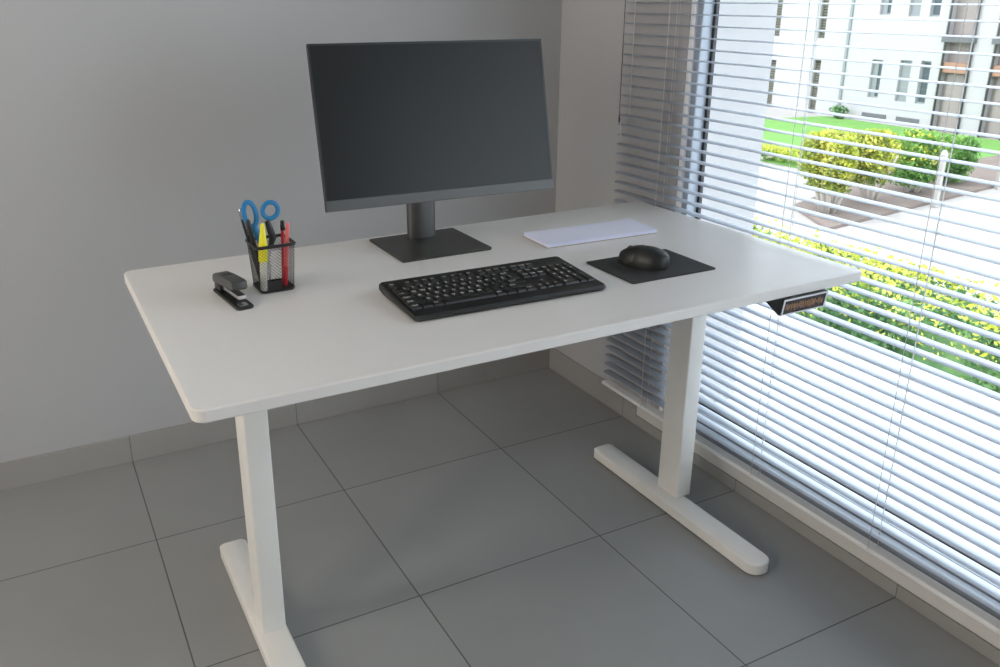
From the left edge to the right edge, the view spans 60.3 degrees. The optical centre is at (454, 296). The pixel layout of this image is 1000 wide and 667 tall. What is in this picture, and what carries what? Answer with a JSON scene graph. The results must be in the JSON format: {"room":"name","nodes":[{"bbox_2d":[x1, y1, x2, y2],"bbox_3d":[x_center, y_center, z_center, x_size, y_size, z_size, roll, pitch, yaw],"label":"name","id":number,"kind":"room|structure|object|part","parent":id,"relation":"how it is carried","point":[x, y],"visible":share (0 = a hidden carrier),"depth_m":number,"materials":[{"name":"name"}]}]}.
{"room":"home office","nodes":[
{"label":"home office","id":0,"kind":"room"},
{"bbox_2d":[0,0,561,462],"bbox_3d":[-1.447,-0.692,2.005,3.926,2.600,0.200,-10,21,-25],"label":"wall","id":1,"kind":"structure","parent":0,"point":[135,134],"depth_m":2.37,"materials":[{"name":"paint"}]},
{"bbox_2d":[0,349,549,491],"bbox_3d":[-1.329,0.516,2.362,3.765,0.083,0.010,-10,21,-25],"label":"baseboard","id":2,"kind":"structure","parent":1,"relation":"attached to","point":[40,468],"depth_m":2.65,"materials":[{"name":"tile"}]},
{"bbox_2d":[0,368,999,666],"bbox_3d":[-0.183,1.330,0.447,4.225,0.200,5.150,-10,21,-25],"label":"floor","id":3,"kind":"structure","parent":0,"point":[481,524],"depth_m":2.09,"materials":[{"name":"tile"}]},
{"bbox_2d":[124,201,861,666],"bbox_3d":[0.090,0.294,1.987,1.432,0.731,0.802,-10,21,-25],"label":"desk","id":4,"kind":"object","parent":3,"relation":"on","point":[335,332],"visible":0.92,"depth_m":1.74,"materials":[{"name":"white laminate"}]},
{"bbox_2d":[212,271,253,310],"bbox_3d":[-0.442,-0.018,1.707,0.036,0.051,0.150,-12,23,-31],"label":"stapler","id":5,"kind":"object","parent":4,"relation":"on","point":[228,285],"visible":1,"depth_m":1.68,"materials":[{"name":"black plastic"}]},
{"bbox_3d":[-0.449,-0.031,1.713,0.030,0.031,0.126,-12,23,-31],"label":"handle arm","id":6,"kind":"part","parent":5,"relation":"part of","materials":[{"name":"grey plastic"}]},
{"bbox_2d":[222,286,245,299],"bbox_3d":[-0.443,-0.012,1.711,0.016,0.013,0.119,-12,23,-31],"label":"magazine","id":7,"kind":"object","parent":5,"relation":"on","point":[228,293],"depth_m":1.69,"materials":[{"name":"metal"}]},
{"bbox_3d":[-0.398,0.393,1.742,0.049,0.645,0.076,-10,21,-25],"label":"leg","id":8,"kind":"part","parent":4,"relation":"part of","materials":[{"name":"white metal"}]},
{"bbox_2d":[245,234,295,293],"bbox_3d":[-0.375,-0.067,1.768,0.087,0.101,0.087,-11,22,-27],"label":"pen cup","id":9,"kind":"object","parent":4,"relation":"on","point":[276,285],"visible":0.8,"depth_m":1.75,"materials":[{"name":"black metal"}]},
{"bbox_2d":[238,208,259,280],"bbox_3d":[-0.413,-0.099,1.747,0.039,0.169,0.012,-10,21,-25],"label":"ballpoint pen","id":10,"kind":"object","parent":9,"relation":"in","point":[245,228],"visible":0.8,"depth_m":1.73,"materials":[{"name":"black plastic"}]},
{"bbox_2d":[246,219,259,270],"bbox_3d":[-0.400,-0.085,1.741,0.030,0.148,0.012,-10,21,-25],"label":"marker pen","id":11,"kind":"object","parent":9,"relation":"in","point":[249,226],"visible":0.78,"depth_m":1.72,"materials":[{"name":"black plastic"}]},
{"bbox_2d":[241,200,279,282],"bbox_3d":[-0.389,-0.111,1.751,0.079,0.181,0.011,-8,21,-21],"label":"scissors","id":12,"kind":"object","parent":9,"relation":"in","point":[272,236],"visible":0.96,"depth_m":1.74,"materials":[{"name":"blue plastic"}]},
{"bbox_3d":[-0.406,-0.144,1.732,0.042,0.106,0.009,-10,21,-25],"label":"handle","id":13,"kind":"part","parent":12,"relation":"part of","materials":[{"name":"blue plastic"}]},
{"bbox_3d":[-0.382,-0.064,1.770,0.020,0.080,0.001,-10,21,-25],"label":"blade","id":14,"kind":"part","parent":12,"relation":"part of","materials":[{"name":"metal"}]},
{"bbox_3d":[-0.387,-0.064,1.771,0.020,0.080,0.001,-10,21,-25],"label":"blade","id":15,"kind":"part","parent":12,"relation":"part of","materials":[{"name":"metal"}]},
{"bbox_3d":[-0.372,-0.174,1.737,0.041,0.042,0.007,-10,21,-25],"label":"handle","id":16,"kind":"part","parent":12,"relation":"part of","materials":[{"name":"blue plastic"}]},
{"bbox_2d":[258,223,267,290],"bbox_3d":[-0.386,-0.078,1.733,0.022,0.140,0.019,-10,21,-25],"label":"highlighter","id":17,"kind":"object","parent":9,"relation":"in","point":[262,235],"visible":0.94,"depth_m":1.73,"materials":[{"name":"plastic"}]},
{"bbox_2d":[253,278,294,293],"bbox_3d":[-0.375,-0.022,1.783,0.074,0.006,0.074,-10,22,-27],"label":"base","id":18,"kind":"object","parent":9,"relation":"attached to","point":[276,286],"depth_m":1.77,"materials":[{"name":"black metal"}]},
{"bbox_2d":[280,220,284,283],"bbox_3d":[-0.352,-0.091,1.775,0.018,0.135,0.009,-3,20,-8],"label":"pencil","id":19,"kind":"object","parent":9,"relation":"in","point":[282,227],"visible":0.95,"depth_m":1.76,"materials":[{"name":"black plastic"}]},
{"bbox_2d":[283,222,289,285],"bbox_3d":[-0.345,-0.086,1.763,0.023,0.134,0.010,-16,25,-37],"label":"pen","id":20,"kind":"object","parent":9,"relation":"in","point":[287,226],"visible":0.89,"depth_m":1.76,"materials":[{"name":"plastic"}]},
{"bbox_2d":[306,39,553,262],"bbox_3d":[-0.031,-0.351,2.010,0.593,0.473,0.208,-10,21,-25],"label":"monitor","id":21,"kind":"object","parent":4,"relation":"on","point":[415,124],"visible":1,"depth_m":1.99,"materials":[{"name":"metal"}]},
{"bbox_2d":[379,256,605,321],"bbox_3d":[0.079,-0.021,1.744,0.426,0.026,0.194,-9,21,-24],"label":"keyboard","id":22,"kind":"object","parent":4,"relation":"on","point":[442,295],"visible":1,"depth_m":1.72,"materials":[{"name":"black plastic"}]},
{"bbox_2d":[523,218,656,248],"bbox_3d":[0.341,-0.159,2.152,0.321,0.013,0.120,-9,21,-23],"label":"notepad","id":23,"kind":"object","parent":4,"relation":"on","point":[624,228],"visible":1,"depth_m":2.13,"materials":[{"name":"paper"}]},
{"bbox_2d":[586,249,715,283],"bbox_3d":[0.435,-0.069,1.906,0.227,0.003,0.173,-10,21,-25],"label":"mouse pad","id":24,"kind":"object","parent":4,"relation":"on","point":[680,265],"visible":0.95,"depth_m":1.88,"materials":[{"name":"fabric"}]},
{"bbox_2d":[618,245,669,270],"bbox_3d":[0.421,-0.091,1.901,0.116,0.042,0.070,15,24,37],"label":"computer mouse","id":25,"kind":"object","parent":24,"relation":"on","point":[646,257],"visible":1,"depth_m":1.87,"materials":[{"name":"plastic"}]},
{"bbox_3d":[0.592,0.219,2.220,0.049,0.645,0.076,-10,21,-25],"label":"leg","id":26,"kind":"part","parent":4,"relation":"part of","materials":[{"name":"white metal"}]},
{"bbox_3d":[0.712,0.006,1.815,0.183,0.038,0.068,-10,21,-25],"label":"control panel","id":27,"kind":"part","parent":4,"relation":"part of","materials":[{"name":"black plastic"}]},
{"bbox_2d":[555,0,728,409],"bbox_3d":[1.558,-0.202,0.853,0.300,2.800,5.150,-10,21,-25],"label":"wall","id":28,"kind":"structure","parent":0,"point":[591,30],"depth_m":2.63,"materials":[{"name":"paint"}]},
{"bbox_2d":[699,0,777,401],"bbox_3d":[0.379,-1.083,3.084,0.248,3.000,1.808,-10,21,-25],"label":"wall","id":29,"kind":"structure","parent":28,"relation":"attached to","point":[725,9],"depth_m":2.44,"materials":[{"name":"white paint"}]},
{"bbox_2d":[549,348,999,665],"bbox_3d":[1.257,0.806,1.486,0.010,0.083,4.000,-10,21,-25],"label":"baseboard","id":30,"kind":"structure","parent":28,"relation":"attached to","point":[576,373],"depth_m":2.24,"materials":[{"name":"tile"}]},
{"bbox_2d":[637,0,999,648],"bbox_3d":[1.370,-0.210,0.949,0.065,2.286,3.388,-10,21,-25],"label":"window","id":31,"kind":"structure","parent":28,"relation":"in","point":[976,627],"depth_m":2.25,"materials":[{"name":"grey metal"}]},
{"bbox_3d":[0.652,-0.693,2.285,0.056,2.250,0.018,-10,21,-25],"label":"trim","id":32,"kind":"part","parent":31,"relation":"part of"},
{"bbox_2d":[602,0,999,634],"bbox_3d":[1.159,-0.364,1.230,0.045,2.293,2.943,-10,21,-25],"label":"blind","id":33,"kind":"object","parent":31,"relation":"attached to","point":[919,577],"visible":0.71,"depth_m":1.94,"materials":[{"name":"white plastic"}]},
{"bbox_3d":[0.494,-1.147,2.287,0.003,1.437,0.039,-11,22,-29],"label":"pull cord","id":34,"kind":"part","parent":33,"relation":"part of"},
{"bbox_3d":[0.590,-0.719,2.297,0.036,2.252,0.016,-10,21,-25],"label":"ladder cord","id":35,"kind":"part","parent":33,"relation":"part of","materials":[{"name":"white fabric"}]},
{"bbox_3d":[0.799,-0.585,1.909,0.036,2.252,0.016,-10,21,-25],"label":"ladder cord","id":36,"kind":"part","parent":33,"relation":"part of","materials":[{"name":"white fabric"}]},
{"bbox_3d":[1.168,0.712,1.609,0.031,0.012,2.943,-10,21,-25],"label":"rail","id":37,"kind":"part","parent":33,"relation":"part of","materials":[{"name":"white metal"}]},
{"bbox_3d":[0.963,-0.479,1.605,0.036,2.252,0.016,-10,21,-25],"label":"ladder cord","id":38,"kind":"part","parent":33,"relation":"part of","materials":[{"name":"white fabric"}]},
{"bbox_3d":[1.360,0.855,1.314,0.028,0.036,3.388,-10,21,-25],"label":"sill","id":39,"kind":"part","parent":31,"relation":"part of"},
{"bbox_2d":[715,399,999,561],"bbox_3d":[1.553,0.852,1.361,0.263,0.056,3.294,-10,21,-25],"label":"ledge","id":40,"kind":"object","parent":28,"relation":"attached to","point":[730,400],"visible":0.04,"depth_m":2.29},
{"bbox_2d":[734,304,999,534],"bbox_3d":[2.174,1.015,1.280,0.785,0.312,7.700,-10,21,-25],"label":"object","id":41,"kind":"structure","parent":0,"point":[919,372],"depth_m":2.79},
{"label":"outside","id":42,"kind":"structure","parent":0,"visible":0},
{"bbox_2d":[753,108,999,314],"bbox_3d":[20.118,-5.968,29.471,57.500,0.300,90.000,-10,21,-25],"label":"ground","id":43,"kind":"structure","parent":42,"point":[968,201],"depth_m":15.81,"materials":[{"name":"grey concrete"}]},
{"bbox_2d":[752,217,999,392],"bbox_3d":[4.538,0.504,8.619,1.330,1.578,11.882,-10,21,-25],"label":"hedge","id":44,"kind":"object","parent":43,"relation":"on","point":[947,299],"visible":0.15,"depth_m":8.29,"materials":[{"name":"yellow plant"}]},
{"bbox_2d":[760,116,999,171],"bbox_3d":[6.428,-7.345,33.204,8.500,0.100,30.500,-10,21,-25],"label":"lawn","id":45,"kind":"structure","parent":43,"relation":"on","point":[990,144],"depth_m":26.97,"materials":[{"name":"green plant"}]},
{"bbox_2d":[761,143,807,162],"bbox_3d":[7.879,-3.843,22.628,0.825,0.470,3.957,-10,21,-25],"label":"clump","id":46,"kind":"object","parent":45,"relation":"on","point":[765,147],"visible":0.27,"depth_m":21.82,"materials":[{"name":"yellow plant"}]},
{"bbox_2d":[829,105,848,118],"bbox_3d":[13.141,-6.283,29.294,0.548,0.542,0.606,-5,20,-13],"label":"bush","id":47,"kind":"object","parent":45,"relation":"on","point":[836,109],"visible":0.71,"depth_m":29.19,"materials":[{"name":"green plant"}]},
{"bbox_2d":[766,0,999,139],"bbox_3d":[15.672,-11.213,30.007,6.140,9.300,30.000,-10,21,-25],"label":"apartment building","id":48,"kind":"structure","parent":43,"relation":"on","point":[954,12],"depth_m":27.65,"materials":[{"name":"white paint"}]},
{"bbox_2d":[767,61,775,103],"bbox_3d":[11.959,-8.009,32.340,0.050,1.615,0.320,-10,21,-25],"label":"window","id":49,"kind":"structure","parent":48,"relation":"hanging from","point":[773,71],"depth_m":32.29,"materials":[{"name":"grey glass"}]},
{"bbox_2d":[775,0,782,34],"bbox_3d":[11.943,-10.444,31.485,0.050,1.615,0.320,-10,21,-25],"label":"window","id":50,"kind":"structure","parent":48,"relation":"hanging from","point":[780,9],"depth_m":31.52,"materials":[{"name":"grey glass"}]},
{"bbox_2d":[811,62,820,109],"bbox_3d":[12.903,-7.441,30.569,0.050,1.705,0.210,-10,21,-25],"label":"window","id":51,"kind":"structure","parent":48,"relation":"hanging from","point":[816,77],"depth_m":30.54,"materials":[{"name":"grey glass"}]},
{"bbox_2d":[821,0,828,36],"bbox_3d":[12.887,-9.877,29.715,0.050,1.705,0.210,-10,21,-25],"label":"window","id":52,"kind":"structure","parent":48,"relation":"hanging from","point":[824,7],"depth_m":29.78,"materials":[{"name":"grey glass"}]},
{"bbox_2d":[870,61,879,95],"bbox_3d":[13.933,-7.219,28.442,0.015,1.120,0.185,-10,21,-25],"label":"window","id":53,"kind":"structure","parent":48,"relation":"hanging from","point":[874,68],"depth_m":28.42,"materials":[{"name":"grey glass"}]},
{"bbox_3d":[13.986,-7.197,28.380,0.010,1.120,0.300,-10,21,-25],"label":"pane","id":54,"kind":"part","parent":48,"relation":"part of","materials":[{"name":"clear glass"}]},
{"bbox_2d":[883,0,888,12],"bbox_3d":[13.916,-9.691,27.575,0.015,1.120,0.185,-10,21,-25],"label":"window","id":55,"kind":"structure","parent":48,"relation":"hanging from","point":[885,7],"depth_m":27.68,"materials":[{"name":"grey glass"}]},
{"bbox_3d":[13.969,-9.670,27.513,0.010,1.120,0.300,-10,21,-25],"label":"pane","id":56,"kind":"part","parent":48,"relation":"part of","materials":[{"name":"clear glass"}]},
{"bbox_2d":[861,112,918,123],"bbox_3d":[14.235,-5.840,28.071,0.060,0.140,2.100,-10,21,-25],"label":"basement vent","id":57,"kind":"object","parent":48,"relation":"attached to","point":[880,115],"depth_m":27.97,"materials":[{"name":"grey metal"}]},
{"bbox_2d":[898,62,911,99],"bbox_3d":[14.444,-6.896,27.496,0.010,1.190,0.300,-10,21,-25],"label":"window","id":58,"kind":"structure","parent":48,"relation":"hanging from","point":[903,71],"depth_m":27.51,"materials":[{"name":"grey glass"}]},
{"bbox_2d":[912,0,921,14],"bbox_3d":[14.427,-9.368,26.629,0.010,1.190,0.300,-10,21,-25],"label":"window","id":59,"kind":"structure","parent":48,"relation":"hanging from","point":[916,9],"depth_m":26.76,"materials":[{"name":"grey glass"}]},
{"bbox_3d":[14.770,-6.706,26.919,0.010,1.210,0.240,-10,21,-25],"label":"pane","id":60,"kind":"part","parent":48,"relation":"part of","materials":[{"name":"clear glass"}]},
{"bbox_3d":[14.753,-9.178,26.051,0.010,1.210,0.240,-10,21,-25],"label":"pane","id":61,"kind":"part","parent":48,"relation":"part of","materials":[{"name":"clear glass"}]},
{"bbox_3d":[15.271,-5.906,26.290,0.110,1.750,0.660,-10,21,-25],"label":"door","id":62,"kind":"part","parent":48,"relation":"part of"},
{"bbox_3d":[15.314,-9.480,25.073,0.040,9.300,0.900,-10,21,-25],"label":"recess panel","id":63,"kind":"part","parent":48,"relation":"part of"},
{"bbox_3d":[15.971,-9.056,23.852,0.040,9.300,0.700,-10,21,-25],"label":"recess panel","id":64,"kind":"part","parent":48,"relation":"part of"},
{"bbox_3d":[15.928,-5.482,25.069,0.110,1.750,0.460,-10,21,-25],"label":"door","id":65,"kind":"part","parent":48,"relation":"part of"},
{"bbox_2d":[792,155,999,228],"bbox_3d":[11.367,-2.720,19.912,12.671,0.110,2.225,-13,23,-32],"label":"planting bed","id":66,"kind":"object","parent":43,"relation":"on","point":[979,173],"visible":0.33,"depth_m":17.91,"materials":[{"name":"soil"}]},
{"bbox_2d":[796,128,858,213],"bbox_3d":[7.318,-2.371,16.570,1.400,1.645,1.375,-10,21,-25],"label":"shrub","id":67,"kind":"object","parent":66,"relation":"on","point":[835,134],"visible":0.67,"depth_m":16.18,"materials":[{"name":"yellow plant"}]},
{"bbox_3d":[7.109,-2.154,16.724,0.167,1.134,0.320,-10,21,-25],"label":"stem","id":68,"kind":"part","parent":67,"relation":"part of","materials":[{"name":"brown plant"}]},
{"bbox_3d":[7.095,-2.069,16.484,0.328,1.134,0.119,-10,21,-25],"label":"stem","id":69,"kind":"part","parent":67,"relation":"part of","materials":[{"name":"plant"}]},
{"bbox_3d":[7.156,-2.037,16.386,0.097,1.135,0.408,10,22,28],"label":"stem","id":70,"kind":"part","parent":67,"relation":"part of","materials":[{"name":"brown plant"}]},
{"bbox_3d":[7.468,-2.150,16.706,0.349,1.134,0.102,-10,21,-25],"label":"stem","id":71,"kind":"part","parent":67,"relation":"part of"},
{"bbox_3d":[7.471,-2.073,16.488,0.359,1.135,0.096,10,22,28],"label":"stem","id":72,"kind":"part","parent":67,"relation":"part of","materials":[{"name":"plant"}]},
{"bbox_2d":[849,128,902,200],"bbox_3d":[8.422,-2.618,17.405,1.373,1.546,1.231,-10,21,-25],"label":"shrub","id":73,"kind":"object","parent":66,"relation":"on","point":[879,141],"visible":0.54,"depth_m":17.02,"materials":[{"name":"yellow plant"}]},
{"bbox_3d":[8.305,-2.361,17.400,0.368,1.064,0.097,-7,21,-19],"label":"stem","id":74,"kind":"part","parent":73,"relation":"part of","materials":[{"name":"plant"}]},
{"bbox_3d":[8.490,-2.323,17.289,0.195,1.062,0.278,-10,21,-25],"label":"stem","id":75,"kind":"part","parent":73,"relation":"part of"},
{"bbox_3d":[8.652,-2.325,17.289,0.144,1.063,0.366,-10,21,-25],"label":"stem","id":76,"kind":"part","parent":73,"relation":"part of","materials":[{"name":"brown plant"}]},
{"bbox_2d":[888,128,951,192],"bbox_3d":[9.799,-2.849,18.270,1.542,1.393,1.229,-10,21,-25],"label":"shrub","id":77,"kind":"object","parent":66,"relation":"on","point":[916,147],"visible":0.66,"depth_m":17.90,"materials":[{"name":"green plant"}]},
{"bbox_3d":[9.607,-2.625,18.294,0.322,0.956,0.096,-2,19,-4],"label":"stem","id":78,"kind":"part","parent":77,"relation":"part of","materials":[{"name":"plant"}]},
{"bbox_3d":[9.961,-2.580,18.157,0.096,0.957,0.360,-17,25,-40],"label":"stem","id":79,"kind":"part","parent":77,"relation":"part of","materials":[{"name":"plant"}]},
{"bbox_2d":[933,132,981,182],"bbox_3d":[11.124,-3.078,19.238,1.617,1.181,1.226,-10,21,-25],"label":"shrub","id":80,"kind":"object","parent":66,"relation":"on","point":[958,154],"visible":0.43,"depth_m":18.86,"materials":[{"name":"green plant"}]},
{"bbox_2d":[932,150,948,207],"bbox_3d":[9.699,-2.342,17.143,0.112,1.150,0.112,-10,21,-25],"label":"post","id":81,"kind":"object","parent":43,"relation":"on","point":[942,164],"visible":0.69,"depth_m":17.10,"materials":[{"name":"concrete"}]},
{"bbox_2d":[994,160,999,188],"bbox_3d":[11.938,-2.836,18.735,0.112,1.000,0.112,-10,21,-25],"label":"post","id":82,"kind":"object","parent":43,"relation":"on","point":[997,179],"visible":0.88,"depth_m":18.79,"materials":[{"name":"concrete"}]}
]}

